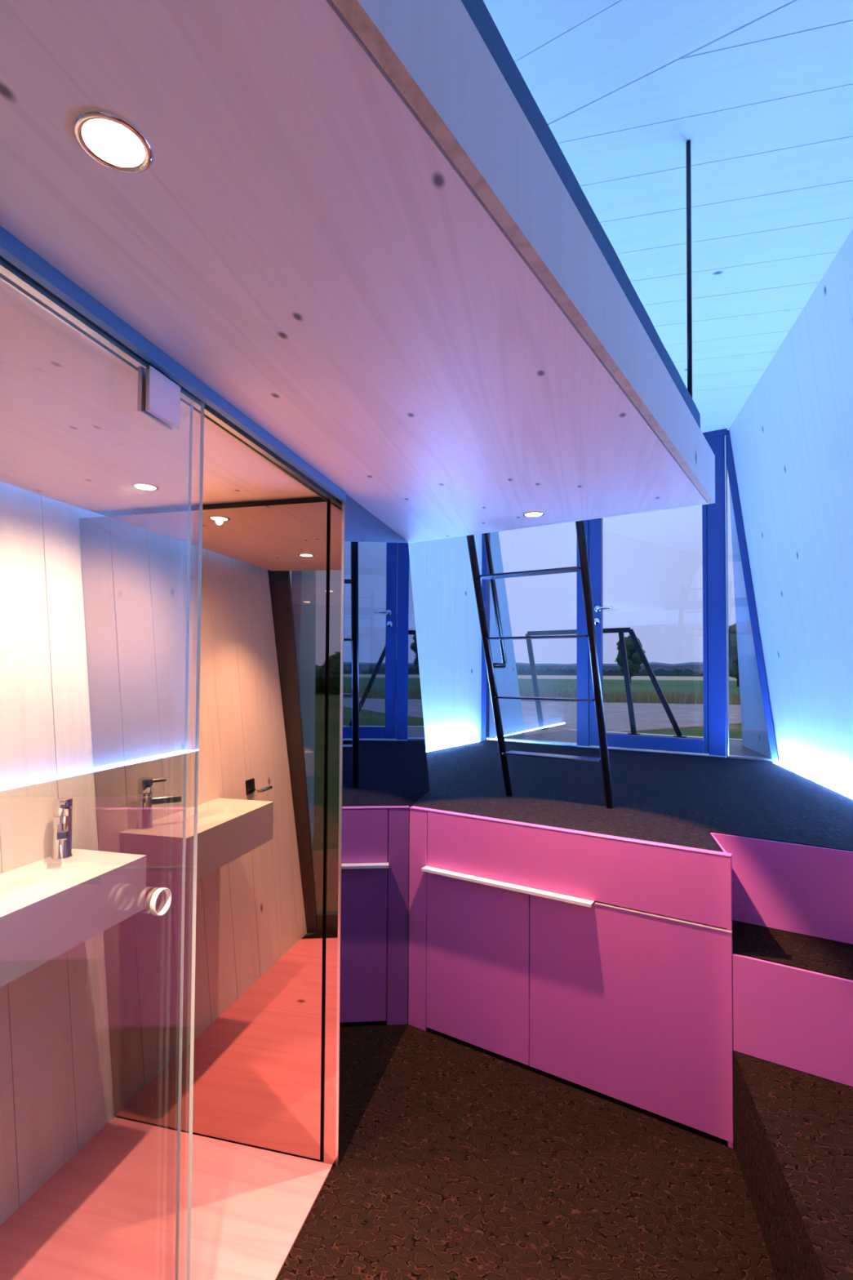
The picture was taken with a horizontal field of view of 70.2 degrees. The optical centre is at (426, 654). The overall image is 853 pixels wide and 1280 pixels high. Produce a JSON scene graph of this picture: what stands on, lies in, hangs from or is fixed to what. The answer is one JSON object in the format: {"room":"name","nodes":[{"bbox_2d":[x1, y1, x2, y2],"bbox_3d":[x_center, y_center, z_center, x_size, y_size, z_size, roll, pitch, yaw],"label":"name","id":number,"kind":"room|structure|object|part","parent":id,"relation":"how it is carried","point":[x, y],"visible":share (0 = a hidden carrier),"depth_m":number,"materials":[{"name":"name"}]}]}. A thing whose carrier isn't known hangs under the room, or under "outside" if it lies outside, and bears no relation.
{"room":"tiny house interior","nodes":[
{"label":"tiny house interior","id":0,"kind":"room"},
{"bbox_2d":[0,481,116,1225],"bbox_3d":[-1.220,0.433,2.021,0.336,2.449,2.850,0,-2,14],"label":"wall","id":1,"kind":"structure","parent":0,"point":[56,1083],"depth_m":1.89,"materials":[{"name":"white wood"}]},
{"bbox_2d":[0,848,146,987],"bbox_3d":[-1.089,0.704,1.642,0.277,0.165,0.615,0,-2,14],"label":"basin","id":2,"kind":"object","parent":1,"relation":"attached to","point":[49,908],"visible":1,"depth_m":1.67,"materials":[{"name":"white ceramic"}]},
{"bbox_2d":[51,797,72,859],"bbox_3d":[-1.107,0.537,1.848,0.058,0.180,0.154,1,-2,-31],"label":"tap","id":3,"kind":"object","parent":2,"relation":"on","point":[63,806],"visible":1,"depth_m":1.87,"materials":[{"name":"silver metal"}]},
{"bbox_3d":[-1.096,0.531,1.827,0.030,0.026,0.107,1,-2,-30],"label":"spout","id":4,"kind":"part","parent":3,"relation":"part of","materials":[{"name":"silver metal"}]},
{"bbox_3d":[-1.109,0.457,1.854,0.020,0.012,0.057,1,-2,-30],"label":"lever","id":5,"kind":"part","parent":3,"relation":"part of","materials":[{"name":"silver metal"}]},
{"bbox_2d":[0,1023,791,1279],"bbox_3d":[0.148,1.586,1.000,3.300,0.126,3.700,0,-2,14],"label":"floor","id":6,"kind":"structure","parent":0,"point":[464,1161],"depth_m":1.73,"materials":[{"name":"brown carpet"}]},
{"bbox_2d":[137,364,204,1279],"bbox_3d":[-0.554,0.494,0.770,0.026,2.032,0.852,0,-2,14],"label":"door","id":7,"kind":"structure","parent":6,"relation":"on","point":[158,396],"depth_m":1.17,"materials":[{"name":"glass"}]},
{"bbox_3d":[-0.555,0.494,0.770,0.008,2.032,0.852,0,-2,14],"label":"pane","id":8,"kind":"part","parent":7,"relation":"part of","materials":[{"name":"clear glass"}]},
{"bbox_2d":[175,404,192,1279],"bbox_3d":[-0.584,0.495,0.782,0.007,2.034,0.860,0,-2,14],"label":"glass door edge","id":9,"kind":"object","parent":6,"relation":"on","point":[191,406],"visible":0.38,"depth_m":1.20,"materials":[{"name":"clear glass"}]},
{"bbox_2d":[79,494,429,1168],"bbox_3d":[-0.605,0.539,2.534,0.996,2.054,1.139,0,-2,14],"label":"box","id":10,"kind":"object","parent":6,"relation":"on","point":[313,765],"visible":0.85,"depth_m":1.97,"materials":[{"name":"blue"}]},
{"bbox_2d":[0,0,715,542],"bbox_3d":[-0.591,-0.593,1.623,2.200,0.157,2.259,-1,-2,32],"label":"loft slab","id":11,"kind":"object","parent":10,"relation":"on","point":[346,221],"visible":0.78,"depth_m":0.86,"materials":[{"name":"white wood"}]},
{"bbox_2d":[72,110,153,173],"bbox_3d":[-0.329,-0.537,0.639,0.076,0.003,0.076,0,-2,14],"label":"recessed light","id":12,"kind":"object","parent":11,"relation":"attached to","point":[108,139],"visible":1,"depth_m":0.64,"materials":[{"name":"silver metal"}]},
{"bbox_2d":[131,482,159,491],"bbox_3d":[-0.851,-0.508,1.839,0.076,0.003,0.076,0,-2,14],"label":"recessed light","id":13,"kind":"object","parent":11,"relation":"attached to","point":[144,486],"visible":1,"depth_m":1.83,"materials":[{"name":"white glass"}]},
{"bbox_2d":[0,226,346,502],"bbox_3d":[-0.477,-0.514,1.123,0.066,0.026,1.597,0,-2,14],"label":"sliding track","id":14,"kind":"object","parent":11,"relation":"attached to","point":[21,268],"visible":0.82,"depth_m":1.00,"materials":[{"name":"metal"}]},
{"bbox_2d":[522,511,544,517],"bbox_3d":[0.376,-0.492,2.131,0.076,0.003,0.076,0,-2,14],"label":"recessed light","id":15,"kind":"object","parent":11,"relation":"attached to","point":[535,513],"visible":1,"depth_m":2.13,"materials":[{"name":"white glass"}]},
{"bbox_2d":[461,0,700,428],"bbox_3d":[-0.151,-0.734,1.430,1.164,0.123,1.830,-1,-2,34],"label":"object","id":16,"kind":"object","parent":11,"relation":"on","point":[477,10],"visible":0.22,"depth_m":0.93,"materials":[{"name":"blue fabric"}]},
{"bbox_3d":[-0.126,0.537,2.415,0.008,2.050,1.137,0,-2,14],"label":"smoked mirror panel","id":17,"kind":"part","parent":10,"relation":"part of","materials":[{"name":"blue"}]},
{"bbox_2d":[408,805,733,1148],"bbox_3d":[0.518,1.109,2.372,1.240,0.918,0.336,-1,-2,32],"label":"base cabinet","id":18,"kind":"object","parent":6,"relation":"on","point":[602,963],"visible":0.98,"depth_m":2.19,"materials":[{"name":"pink paint"}]},
{"bbox_3d":[0.199,1.222,2.427,0.458,0.656,0.020,-1,-2,32],"label":"door","id":19,"kind":"part","parent":18,"relation":"part of","materials":[{"name":"pink paint"}]},
{"bbox_3d":[0.493,0.767,2.254,1.149,0.228,0.020,-1,-2,32],"label":"drawer","id":20,"kind":"part","parent":18,"relation":"part of","materials":[{"name":"pink paint"}]},
{"bbox_3d":[0.685,1.216,2.118,0.688,0.656,0.020,-1,-2,32],"label":"door","id":21,"kind":"part","parent":18,"relation":"part of","materials":[{"name":"pink paint"}]},
{"bbox_3d":[1.005,1.108,2.082,0.012,0.911,0.312,0,-2,15],"label":"panel","id":22,"kind":"part","parent":18,"relation":"part of","materials":[{"name":"pink paint"}]},
{"bbox_2d":[408,531,524,750],"bbox_3d":[-0.086,-0.410,4.525,0.110,2.565,3.630,-1,-2,34],"label":"wall","id":23,"kind":"structure","parent":0,"point":[448,630],"depth_m":4.90,"materials":[{"name":"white wood"}]},
{"bbox_2d":[481,428,778,761],"bbox_3d":[1.408,-0.428,4.676,2.237,2.298,0.136,-1,-2,32],"label":"glass door frame","id":24,"kind":"structure","parent":23,"relation":"in","point":[715,743],"depth_m":4.29,"materials":[{"name":"metal"}]},
{"bbox_3d":[0.508,-0.417,5.286,0.063,2.298,0.070,-1,-2,32],"label":"post","id":25,"kind":"part","parent":24,"relation":"part of","materials":[{"name":"blue metal"}]},
{"bbox_3d":[0.867,0.717,5.026,0.801,0.022,0.065,-1,-2,32],"label":"sill","id":26,"kind":"part","parent":24,"relation":"part of","materials":[{"name":"metal"}]},
{"bbox_3d":[1.247,-0.425,4.810,0.093,2.298,0.080,-1,-2,32],"label":"post","id":27,"kind":"part","parent":24,"relation":"part of","materials":[{"name":"blue metal"}]},
{"bbox_3d":[1.352,-0.359,4.646,0.050,0.022,0.150,2,-2,-41],"label":"lever handle","id":28,"kind":"part","parent":24,"relation":"part of","materials":[{"name":"silver metal"}]},
{"bbox_3d":[1.665,0.652,4.507,0.726,0.097,0.057,-1,-2,32],"label":"rail","id":29,"kind":"part","parent":24,"relation":"part of","materials":[{"name":"blue metal"}]},
{"bbox_3d":[2.055,-0.434,4.297,0.110,2.298,0.080,-1,-2,32],"label":"post","id":30,"kind":"part","parent":24,"relation":"part of","materials":[{"name":"blue metal"}]},
{"bbox_3d":[2.227,-0.326,4.192,0.258,2.053,0.012,-1,-2,32],"label":"pane","id":31,"kind":"part","parent":24,"relation":"part of","materials":[{"name":"clear glass"}]},
{"bbox_3d":[2.228,0.706,4.160,0.278,0.012,0.065,-1,-2,32],"label":"sill","id":32,"kind":"part","parent":24,"relation":"part of","materials":[{"name":"metal"}]},
{"bbox_3d":[2.243,-0.432,4.184,0.300,2.290,0.070,-1,-2,32],"label":"slanted frame","id":33,"kind":"part","parent":24,"relation":"part of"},
{"bbox_2d":[411,740,852,944],"bbox_3d":[1.086,0.836,3.380,3.138,0.303,2.500,-1,-2,32],"label":"platform","id":34,"kind":"object","parent":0,"point":[788,835],"visible":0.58,"depth_m":2.60,"materials":[{"name":"brown carpet"}]},
{"bbox_2d":[426,740,479,751],"bbox_3d":[-0.099,0.704,4.317,0.014,0.012,1.930,-1,-2,34],"label":"led strip","id":35,"kind":"object","parent":34,"relation":"attached to","point":[477,740],"visible":0.21,"depth_m":4.71,"materials":[{"name":"white plastic"}]},
{"bbox_2d":[466,520,613,808],"bbox_3d":[0.452,-0.136,2.546,0.504,1.595,0.585,-1,-2,32],"label":"ladder","id":36,"kind":"object","parent":34,"relation":"on","point":[584,569],"visible":0.62,"depth_m":2.59,"materials":[{"name":"metal"}]},
{"bbox_3d":[0.251,-0.134,2.669,0.033,1.595,0.577,-1,-2,32],"label":"rail","id":37,"kind":"part","parent":36,"relation":"part of","materials":[{"name":"metal"}]},
{"bbox_3d":[0.653,-0.138,2.423,0.033,1.595,0.577,-1,-2,32],"label":"rail","id":38,"kind":"part","parent":36,"relation":"part of","materials":[{"name":"metal"}]},
{"bbox_2d":[773,760,852,799],"bbox_3d":[2.046,0.681,2.974,0.014,0.012,2.200,0,-2,14],"label":"led strip","id":39,"kind":"object","parent":34,"relation":"attached to","point":[850,796],"visible":0.78,"depth_m":3.30,"materials":[{"name":"white plastic"}]},
{"bbox_2d":[483,0,852,433],"bbox_3d":[0.254,-1.723,2.255,3.800,0.140,7.200,0,-2,14],"label":"ceiling","id":40,"kind":"structure","parent":0,"point":[761,91],"depth_m":1.97,"materials":[{"name":"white wood"}]},
{"bbox_2d":[685,140,692,397],"bbox_3d":[0.843,-1.154,1.948,0.026,1.005,0.026,0,-2,14],"label":"hanging rod","id":41,"kind":"object","parent":40,"relation":"hanging from","point":[688,156],"visible":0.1,"depth_m":1.95,"materials":[{"name":"metal"}]},
{"bbox_2d":[728,228,852,795],"bbox_3d":[1.812,-0.051,1.956,0.516,3.425,6.310,0,-2,14],"label":"wall","id":42,"kind":"structure","parent":0,"point":[792,437],"depth_m":3.20,"materials":[{"name":"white wood"}]},
{"bbox_2d":[732,920,852,1086],"bbox_3d":[1.395,1.101,1.834,1.003,0.305,0.300,-1,-2,32],"label":"step","id":43,"kind":"structure","parent":0,"point":[793,992],"depth_m":1.86,"materials":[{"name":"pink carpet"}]},
{"bbox_2d":[733,1051,852,1279],"bbox_3d":[1.190,1.379,0.892,0.926,0.304,1.885,0,-2,14],"label":"stair step","id":44,"kind":"structure","parent":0,"point":[793,1128],"depth_m":1.55,"materials":[{"name":"brown cork"}]},
{"label":"outside","id":45,"kind":"structure","parent":0,"visible":0},
{"bbox_2d":[525,675,742,738],"bbox_3d":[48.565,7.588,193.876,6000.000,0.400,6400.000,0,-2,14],"label":"ground","id":46,"kind":"structure","parent":45,"point":[735,731],"depth_m":18.58,"materials":[{"name":"green plant"}]},
{"bbox_2d":[515,662,702,670],"bbox_3d":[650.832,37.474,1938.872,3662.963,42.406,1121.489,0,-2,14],"label":"hills","id":47,"kind":"structure","parent":46,"relation":"on","point":[695,665],"depth_m":2203.30,"materials":[{"name":"green plant"}]},
{"bbox_2d":[515,665,703,676],"bbox_3d":[98.787,7.476,295.466,549.444,5.979,158.596,0,-2,14],"label":"woodland","id":48,"kind":"object","parent":46,"relation":"on","point":[687,671],"visible":0.14,"depth_m":344.05,"materials":[{"name":"green plant"}]},
{"bbox_2d":[517,675,737,680],"bbox_3d":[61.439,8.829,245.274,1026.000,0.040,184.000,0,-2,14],"label":"wheat field","id":49,"kind":"structure","parent":46,"relation":"on","point":[523,677],"depth_m":209.70,"materials":[{"name":"plant"}]},
{"bbox_2d":[517,678,739,697],"bbox_3d":[24.399,4.577,97.402,508.000,0.040,119.000,0,-2,14],"label":"field","id":50,"kind":"structure","parent":46,"relation":"on","point":[686,686],"depth_m":80.23,"materials":[{"name":"green plant"}]},
{"bbox_2d":[614,635,645,683],"bbox_3d":[33.784,0.674,100.529,4.982,8.158,5.632,0,-2,14],"label":"tree","id":51,"kind":"object","parent":50,"relation":"on","point":[634,660],"visible":0.63,"depth_m":98.89,"materials":[{"name":"green plant"}]},
{"bbox_2d":[728,623,739,686],"bbox_3d":[41.661,-0.005,81.160,5.000,8.555,5.163,0,-2,14],"label":"tree","id":52,"kind":"object","parent":50,"relation":"on","point":[732,642],"visible":0.39,"depth_m":80.14,"materials":[{"name":"green plant"}]},
{"bbox_2d":[485,728,773,762],"bbox_3d":[1.925,1.355,5.165,2.539,1.236,1.322,-1,-2,32],"label":"terrace","id":53,"kind":"object","parent":46,"relation":"on","point":[736,748],"visible":0.2,"depth_m":5.41,"materials":[{"name":"concrete"}]},
{"bbox_2d":[525,627,686,737],"bbox_3d":[1.712,0.251,5.985,1.572,1.023,0.082,-1,-2,33],"label":"handrail","id":54,"kind":"object","parent":53,"relation":"on","point":[620,630],"visible":0.98,"depth_m":5.84,"materials":[{"name":"metal"}]},
{"bbox_3d":[1.133,0.267,6.353,0.201,0.992,0.031,-1,-2,31],"label":"post","id":55,"kind":"part","parent":54,"relation":"part of","materials":[{"name":"metal"}]},
{"bbox_3d":[1.515,-0.233,6.124,1.056,0.051,0.030,-1,-2,32],"label":"rail","id":56,"kind":"part","parent":54,"relation":"part of","materials":[{"name":"metal"}]},
{"bbox_3d":[1.932,0.252,5.844,0.167,1.002,0.030,-1,-2,33],"label":"post","id":57,"kind":"part","parent":54,"relation":"part of","materials":[{"name":"metal"}]},
{"bbox_3d":[2.330,0.750,5.576,0.100,0.010,0.080,-1,-2,32],"label":"plate","id":58,"kind":"part","parent":54,"relation":"part of","materials":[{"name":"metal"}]},
{"bbox_2d":[519,687,740,738],"bbox_3d":[11.097,2.120,23.863,42.220,0.800,35.210,0,-2,14],"label":"grass","id":59,"kind":"structure","parent":46,"relation":"on","point":[643,697],"depth_m":36.55,"materials":[{"name":"green plant"}]},
{"bbox_2d":[520,700,742,734],"bbox_3d":[-20.313,2.386,26.934,87.500,0.040,35.500,0,-2,14],"label":"pavement","id":60,"kind":"structure","parent":46,"relation":"on","point":[560,716],"depth_m":24.35,"materials":[{"name":"grey asphalt"}]}
]}

